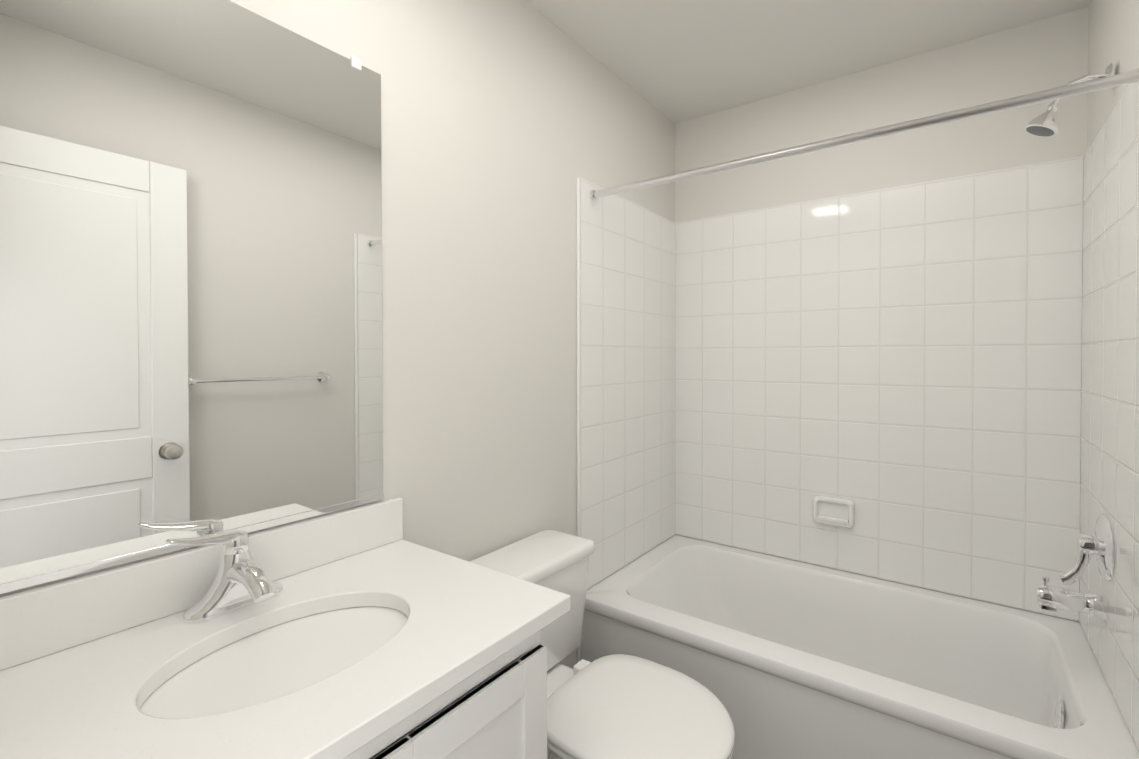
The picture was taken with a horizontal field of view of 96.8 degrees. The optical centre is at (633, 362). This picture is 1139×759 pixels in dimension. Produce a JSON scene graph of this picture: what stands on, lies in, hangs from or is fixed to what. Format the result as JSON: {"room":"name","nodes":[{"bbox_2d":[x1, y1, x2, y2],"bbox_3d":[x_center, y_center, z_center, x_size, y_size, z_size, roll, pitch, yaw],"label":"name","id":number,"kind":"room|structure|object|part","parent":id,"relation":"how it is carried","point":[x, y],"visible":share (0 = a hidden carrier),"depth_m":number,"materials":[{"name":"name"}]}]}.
{"room":"bathroom","nodes":[
{"label":"bathroom","id":0,"kind":"room"},
{"bbox_2d":[0,0,674,667],"bbox_3d":[-0.760,0.050,1.079,0.100,2.410,3.600,0,1,33],"label":"wall","id":1,"kind":"structure","parent":0,"point":[506,124],"depth_m":1.47,"materials":[{"name":"white paint"}]},
{"bbox_2d":[0,0,383,593],"bbox_3d":[-0.795,-0.181,0.918,0.011,1.031,0.696,0,1,33],"label":"mirror","id":2,"kind":"object","parent":1,"relation":"attached to","point":[190,268],"visible":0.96,"depth_m":0.89,"materials":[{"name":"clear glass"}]},
{"bbox_2d":[0,497,402,670],"bbox_3d":[-0.787,0.391,0.929,0.019,0.102,0.765,0,1,33],"label":"backsplash","id":3,"kind":"structure","parent":1,"relation":"attached to","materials":[{"name":"stone"}]},
{"bbox_2d":[576,178,580,662],"bbox_3d":[-0.201,0.287,1.844,0.010,1.920,0.016,0,1,33],"label":"trim","id":4,"kind":"structure","parent":1,"relation":"attached to","point":[578,303],"depth_m":1.84,"materials":[{"name":"white"}]},
{"bbox_2d":[580,177,674,222],"bbox_3d":[0.006,-0.679,2.155,0.008,0.004,0.748,0,1,33],"label":"trim","id":5,"kind":"structure","parent":1,"relation":"attached to","point":[626,199],"depth_m":2.10,"materials":[{"name":"white"}]},
{"bbox_2d":[580,178,675,589],"bbox_3d":[0.006,0.087,2.163,0.010,1.527,0.748,0,1,33],"label":"wall tile","id":6,"kind":"structure","parent":1,"relation":"attached to","point":[628,364],"depth_m":2.10,"materials":[{"name":"white tile"}]},
{"bbox_2d":[590,68,1138,200],"bbox_3d":[0.478,-0.627,1.492,1.501,0.042,0.042,0,1,33],"label":"shower rod","id":7,"kind":"object","parent":6,"relation":"attached to","point":[1120,79],"visible":1,"depth_m":1.33,"materials":[{"name":"silver metal"}]},
{"bbox_2d":[525,0,1090,123],"bbox_3d":[-0.079,-1.200,0.625,1.724,0.100,3.600,0,1,33],"label":"ceiling","id":8,"kind":"structure","parent":0,"point":[676,61],"depth_m":1.79,"materials":[{"name":"white paint"}]},
{"bbox_2d":[675,7,1087,620],"bbox_3d":[0.872,0.039,2.108,1.524,2.410,0.100,0,1,33],"label":"wall","id":9,"kind":"structure","parent":0,"point":[1031,57],"depth_m":1.94,"materials":[{"name":"white paint"}]},
{"bbox_2d":[676,157,1082,621],"bbox_3d":[0.842,0.088,2.062,1.503,1.527,0.010,0,1,33],"label":"wall tile","id":10,"kind":"structure","parent":9,"relation":"attached to","point":[900,367],"depth_m":1.94,"materials":[{"name":"white tile"}]},
{"bbox_2d":[813,495,853,527],"bbox_3d":[0.817,0.612,2.056,0.158,0.112,0.036,0,1,33],"label":"soap dish","id":11,"kind":"object","parent":10,"relation":"attached to","point":[833,511],"visible":0.98,"depth_m":2.06,"materials":[{"name":"white ceramic"}]},
{"bbox_2d":[817,515,848,524],"bbox_3d":[0.815,0.643,2.054,0.120,0.018,0.028,0,1,33],"label":"tray","id":12,"kind":"object","parent":11,"relation":"on","point":[823,519],"depth_m":2.05,"materials":[{"name":"white ceramic"}]},
{"bbox_2d":[677,156,1083,222],"bbox_3d":[0.842,-0.677,2.054,1.506,0.004,0.008,0,1,33],"label":"trim","id":13,"kind":"structure","parent":9,"relation":"attached to","point":[893,187],"depth_m":1.93,"materials":[{"name":"white"}]},
{"bbox_2d":[1087,0,1138,149],"bbox_3d":[0.603,0.060,0.197,0.100,2.410,3.600,0,1,33],"label":"wall","id":14,"kind":"structure","parent":0,"point":[1113,31],"depth_m":1.41,"materials":[{"name":"white paint"}]},
{"bbox_2d":[1024,63,1113,136],"bbox_3d":[1.200,-0.719,1.392,0.184,0.158,0.080,0,1,33],"label":"shower head","id":15,"kind":"object","parent":14,"relation":"attached to","point":[1045,124],"visible":0.85,"depth_m":1.40},
{"bbox_3d":[1.222,-0.750,1.378,0.119,0.069,0.017,0,1,33],"label":"arm","id":16,"kind":"part","parent":15,"relation":"part of"},
{"bbox_2d":[1085,84,1128,153],"bbox_3d":[1.277,-0.669,1.332,0.008,0.004,0.748,0,1,33],"label":"trim","id":17,"kind":"structure","parent":14,"relation":"attached to","point":[1107,118],"depth_m":1.38,"materials":[{"name":"white"}]},
{"bbox_2d":[1079,83,1138,751],"bbox_3d":[1.277,0.096,1.341,0.010,1.527,0.748,0,1,33],"label":"wall tile","id":18,"kind":"structure","parent":14,"relation":"attached to","point":[1109,466],"depth_m":1.30,"materials":[{"name":"white tile"}]},
{"bbox_2d":[1035,576,1108,619],"bbox_3d":[1.215,0.655,1.398,0.150,0.093,0.062,0,1,33],"label":"tub spout","id":19,"kind":"object","parent":18,"relation":"attached to","point":[1051,598],"visible":1,"depth_m":1.38,"materials":[{"name":"silver metal"}]},
{"bbox_2d":[1038,604,1058,612],"bbox_3d":[1.176,0.687,1.424,0.042,0.030,0.036,0,1,33],"label":"outlet","id":20,"kind":"object","parent":19,"relation":"attached to","point":[1054,608],"depth_m":1.41,"materials":[{"name":"silver metal"}]},
{"bbox_2d":[1059,514,1114,584],"bbox_3d":[1.236,0.518,1.383,0.098,0.210,0.172,0,1,33],"label":"shower valve","id":21,"kind":"object","parent":18,"relation":"attached to","point":[1100,545],"visible":1,"depth_m":1.35,"materials":[{"name":"silver metal"}]},
{"bbox_3d":[1.226,0.565,1.390,0.074,0.117,0.020,0,1,33],"label":"lever","id":22,"kind":"part","parent":21,"relation":"part of","materials":[{"name":"silver metal"}]},
{"bbox_3d":[-0.079,1.310,0.652,1.724,0.100,3.600,0,1,33],"label":"floor","id":23,"kind":"structure","parent":0,"visible":0},
{"bbox_2d":[0,497,569,758],"bbox_3d":[-0.560,0.775,0.787,0.558,0.967,0.765,0,1,33],"label":"bathroom vanity","id":24,"kind":"object","parent":23,"relation":"on","point":[365,632],"visible":1,"depth_m":0.79,"materials":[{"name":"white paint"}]},
{"bbox_2d":[166,531,282,622],"bbox_3d":[-0.692,0.366,0.881,0.156,0.152,0.174,0,1,33],"label":"faucet","id":25,"kind":"object","parent":24,"relation":"on","point":[241,591],"depth_m":0.88,"materials":[{"name":"silver metal"}]},
{"bbox_3d":[-0.358,0.498,0.657,0.019,0.045,0.660,0,1,33],"label":"frame rail","id":26,"kind":"part","parent":24,"relation":"part of","materials":[{"name":"white paint"}]},
{"bbox_3d":[-0.256,0.826,0.790,0.012,0.610,0.324,0,1,33],"label":"door","id":27,"kind":"part","parent":24,"relation":"part of","materials":[{"name":"white paint"}]},
{"bbox_3d":[-0.253,0.549,0.785,0.019,0.057,0.210,0,1,33],"label":"door rail","id":28,"kind":"part","parent":24,"relation":"part of","materials":[{"name":"white paint"}]},
{"bbox_2d":[469,529,734,758],"bbox_3d":[-0.103,0.906,1.301,0.749,0.694,0.466,0,1,33],"label":"toilet","id":29,"kind":"object","parent":23,"relation":"on","point":[618,706],"visible":0.6,"depth_m":1.27,"materials":[{"name":"white ceramic"}]},
{"bbox_3d":[-0.327,0.576,1.442,0.217,0.038,0.466,0,1,33],"label":"tank lid","id":30,"kind":"part","parent":29,"relation":"part of","materials":[{"name":"white ceramic"}]},
{"bbox_3d":[-0.330,0.739,1.446,0.202,0.285,0.444,0,1,33],"label":"tank","id":31,"kind":"part","parent":29,"relation":"part of","materials":[{"name":"white ceramic"}]},
{"bbox_3d":[0.018,0.874,1.222,0.458,0.016,0.376,0,1,33],"label":"seat","id":32,"kind":"part","parent":29,"relation":"part of","materials":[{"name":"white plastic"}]},
{"bbox_3d":[0.019,0.852,1.221,0.457,0.026,0.378,0,1,33],"label":"seat lid","id":33,"kind":"part","parent":29,"relation":"part of","materials":[{"name":"white plastic"}]},
{"bbox_2d":[581,534,1138,758],"bbox_3d":[0.637,1.053,1.756,1.518,0.390,0.759,0,1,33],"label":"bathtub","id":34,"kind":"object","parent":23,"relation":"on","point":[781,657],"visible":0.92,"depth_m":1.67,"materials":[{"name":"white ceramic"}]}
]}

